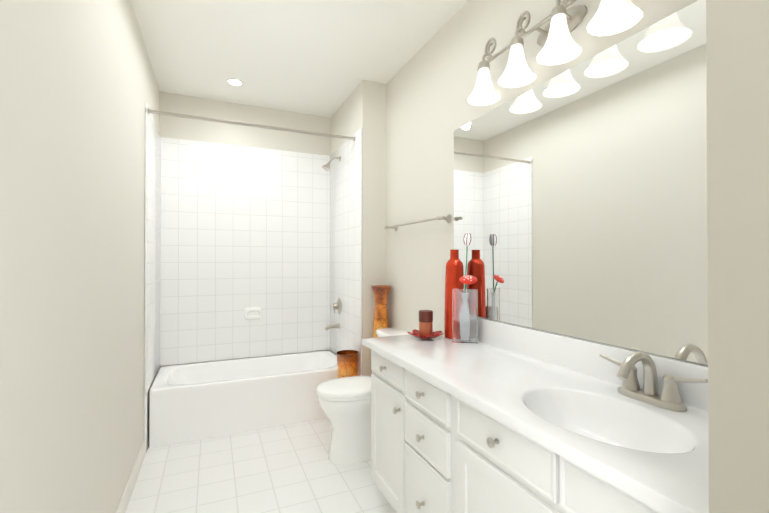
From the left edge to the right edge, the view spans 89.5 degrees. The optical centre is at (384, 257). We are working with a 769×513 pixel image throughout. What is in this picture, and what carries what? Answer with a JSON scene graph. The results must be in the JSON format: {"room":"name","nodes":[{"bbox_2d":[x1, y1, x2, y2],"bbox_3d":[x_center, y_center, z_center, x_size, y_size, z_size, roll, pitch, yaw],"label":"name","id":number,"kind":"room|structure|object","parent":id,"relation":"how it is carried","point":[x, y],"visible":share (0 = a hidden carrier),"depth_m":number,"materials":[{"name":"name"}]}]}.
{"room":"bathroom","nodes":[
{"label":"bathroom","id":0,"kind":"room"},
{"bbox_2d":[0,0,159,512],"bbox_3d":[-0.973,-0.070,1.008,0.100,2.835,5.450,0,0,-24],"label":"wall","id":1,"kind":"structure","parent":0,"point":[79,88],"depth_m":1.30,"materials":[{"name":"white paint"}]},
{"bbox_2d":[116,439,145,512],"bbox_3d":[-0.737,1.292,0.606,0.013,0.105,4.538,0,0,-24],"label":"baseboard","id":2,"kind":"structure","parent":1,"relation":"attached to","point":[126,495],"depth_m":2.24,"materials":[{"name":"white paint"}]},
{"bbox_2d":[144,392,147,451],"bbox_3d":[-1.671,1.154,2.719,0.012,0.409,0.077,0,0,-24],"label":"apron","id":3,"kind":"object","parent":1,"relation":"attached to","point":[146,417],"visible":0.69,"depth_m":2.70,"materials":[{"name":"white tile"}]},
{"bbox_2d":[144,103,160,394],"bbox_3d":[-1.817,-0.059,3.055,0.012,2.021,0.796,0,0,-24],"label":"tile panel","id":4,"kind":"object","parent":1,"relation":"attached to","point":[152,249],"visible":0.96,"depth_m":2.94,"materials":[{"name":"white tile"}]},
{"bbox_2d":[159,92,330,369],"bbox_3d":[-1.108,-0.052,3.874,1.976,2.835,0.100,0,0,-24],"label":"wall","id":5,"kind":"structure","parent":0,"point":[200,130],"depth_m":3.71,"materials":[{"name":"white paint"}]},
{"bbox_2d":[160,137,329,365],"bbox_3d":[-1.274,-0.055,3.738,1.559,2.021,0.012,0,0,-24],"label":"tile panel","id":6,"kind":"object","parent":5,"relation":"attached to","point":[243,228],"visible":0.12,"depth_m":3.69,"materials":[{"name":"white tile"}]},
{"bbox_2d":[244,307,261,319],"bbox_3d":[-1.255,0.534,3.713,0.160,0.120,0.040,0,0,-24],"label":"soap dish","id":7,"kind":"object","parent":6,"relation":"attached to","point":[252,313],"visible":1,"depth_m":3.70,"materials":[{"name":"white ceramic"}]},
{"bbox_2d":[125,418,395,512],"bbox_3d":[-0.070,1.400,1.399,2.076,0.100,5.450,0,0,-24],"label":"floor","id":8,"kind":"structure","parent":0,"point":[291,468],"depth_m":2.40,"materials":[{"name":"tile"}]},
{"bbox_2d":[149,351,337,447],"bbox_3d":[-1.126,1.159,3.396,1.531,0.406,0.714,0,0,-24],"label":"bathtub","id":9,"kind":"object","parent":8,"relation":"on","point":[195,401],"visible":0.85,"depth_m":3.07,"materials":[{"name":"white ceramic"}]},
{"bbox_2d":[336,350,358,377],"bbox_3d":[-0.303,1.071,3.196,0.186,0.580,0.186,0,0,-24],"label":"floor vase","id":10,"kind":"object","parent":8,"relation":"on","point":[347,363],"visible":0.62,"depth_m":3.13,"materials":[{"name":"orange ceramic"}]},
{"bbox_2d":[316,328,408,464],"bbox_3d":[-0.121,0.951,2.708,0.709,0.814,0.472,0,0,-24],"label":"toilet","id":11,"kind":"object","parent":8,"relation":"on","point":[344,403],"visible":0.56,"depth_m":2.56,"materials":[{"name":"white ceramic"}]},
{"bbox_2d":[371,285,391,337],"bbox_3d":[-0.027,0.795,3.150,0.172,1.130,0.172,0,0,-24],"label":"floor vase","id":12,"kind":"object","parent":8,"relation":"on","point":[381,317],"visible":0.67,"depth_m":3.10,"materials":[{"name":"orange ceramic"}]},
{"bbox_2d":[362,317,708,512],"bbox_3d":[0.489,0.821,1.500,0.570,1.058,1.755,0,0,-24],"label":"bathroom vanity","id":13,"kind":"object","parent":8,"relation":"on","point":[500,417],"visible":1,"depth_m":1.28,"materials":[{"name":"white paint"}]},
{"bbox_2d":[407,310,442,338],"bbox_3d":[0.238,0.374,2.202,0.202,0.162,0.205,0,0,-24],"label":"candle","id":14,"kind":"object","parent":13,"relation":"on","point":[425,331],"visible":1,"depth_m":2.17,"materials":[{"name":"red"}]},
{"bbox_2d":[444,250,463,338],"bbox_3d":[0.399,0.204,2.213,0.116,0.500,0.116,0,0,-24],"label":"vase","id":15,"kind":"object","parent":13,"relation":"on","point":[454,272],"visible":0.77,"depth_m":2.17,"materials":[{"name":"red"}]},
{"bbox_2d":[452,233,477,343],"bbox_3d":[0.435,0.159,2.079,0.128,0.589,0.126,0,0,-24],"label":"vase","id":16,"kind":"object","parent":13,"relation":"on","point":[465,315],"visible":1,"depth_m":2.06,"materials":[{"name":"clear glass"}]},
{"bbox_2d":[131,0,468,117],"bbox_3d":[-0.070,-1.535,1.418,2.076,0.100,5.450,0,0,-24],"label":"ceiling","id":17,"kind":"structure","parent":0,"point":[324,58],"depth_m":2.69,"materials":[{"name":"white paint"}]},
{"bbox_2d":[225,78,243,86],"bbox_3d":[-1.256,-1.470,3.260,0.148,0.006,0.148,0,0,-24],"label":"recessed light","id":18,"kind":"object","parent":17,"relation":"in","point":[234,82],"visible":1,"depth_m":3.26,"materials":[{"name":"white paint"}]},
{"bbox_2d":[331,80,385,375],"bbox_3d":[-0.229,-0.053,3.695,0.313,2.835,0.940,0,0,-24],"label":"wall","id":19,"kind":"structure","parent":0,"point":[363,106],"depth_m":3.25,"materials":[{"name":"white paint"}]},
{"bbox_2d":[330,128,361,372],"bbox_3d":[-0.377,-0.056,3.623,0.012,2.021,0.924,0,0,-24],"label":"wall tile","id":20,"kind":"structure","parent":19,"relation":"attached to","point":[346,229],"depth_m":3.52,"materials":[{"name":"white tile"}]},
{"bbox_2d":[145,107,355,140],"bbox_3d":[-0.957,-1.024,3.031,1.562,0.060,0.060,0,0,-24],"label":"rail","id":21,"kind":"object","parent":20,"relation":"attached to","point":[149,111],"visible":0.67,"depth_m":2.97,"materials":[{"name":"silver metal"}]},
{"bbox_2d":[322,156,340,170],"bbox_3d":[-0.509,-0.900,3.697,0.176,0.157,0.090,0,0,-24],"label":"shower head","id":22,"kind":"object","parent":20,"relation":"attached to","point":[326,167],"visible":1,"depth_m":3.68},
{"bbox_2d":[325,323,339,330],"bbox_3d":[-0.503,0.664,3.712,0.143,0.069,0.060,0,0,-24],"label":"tub spout","id":23,"kind":"object","parent":20,"relation":"attached to","point":[332,326],"visible":1,"depth_m":3.70,"materials":[{"name":"silver metal"}]},
{"bbox_2d":[332,298,341,313],"bbox_3d":[-0.470,0.465,3.727,0.071,0.160,0.160,0,0,-24],"label":"tub valve","id":24,"kind":"object","parent":20,"relation":"attached to","point":[337,305],"visible":1,"depth_m":3.71,"materials":[{"name":"silver metal"}]},
{"bbox_2d":[386,0,707,366],"bbox_3d":[0.634,-0.064,2.011,0.100,2.835,2.840,0,0,-24],"label":"wall","id":25,"kind":"structure","parent":0,"point":[430,87],"depth_m":2.53,"materials":[{"name":"white paint"}]},
{"bbox_2d":[385,214,451,230],"bbox_3d":[0.209,-0.242,2.742,0.084,0.054,0.878,0,0,-24],"label":"towel rail","id":26,"kind":"object","parent":25,"relation":"attached to","point":[448,218],"visible":1,"depth_m":2.55,"materials":[{"name":"silver metal"}]},
{"bbox_2d":[467,0,642,105],"bbox_3d":[0.645,-0.931,1.595,0.221,0.318,0.833,0,0,-24],"label":"sconce","id":27,"kind":"object","parent":25,"relation":"attached to","point":[561,45],"visible":1,"depth_m":1.54,"materials":[{"name":"white glass"}]},
{"bbox_2d":[454,0,707,364],"bbox_3d":[0.762,-0.227,1.588,0.006,1.096,1.678,0,0,-24],"label":"mirror","id":28,"kind":"object","parent":25,"relation":"attached to","point":[580,200],"visible":0.75,"depth_m":1.45,"materials":[{"name":"grey mirror"}]},
{"bbox_2d":[706,0,768,512],"bbox_3d":[0.843,-0.072,0.625,0.841,2.835,0.138,0,0,-24],"label":"wall","id":29,"kind":"structure","parent":0,"point":[737,49],"depth_m":0.49,"materials":[{"name":"white paint"}]}
]}

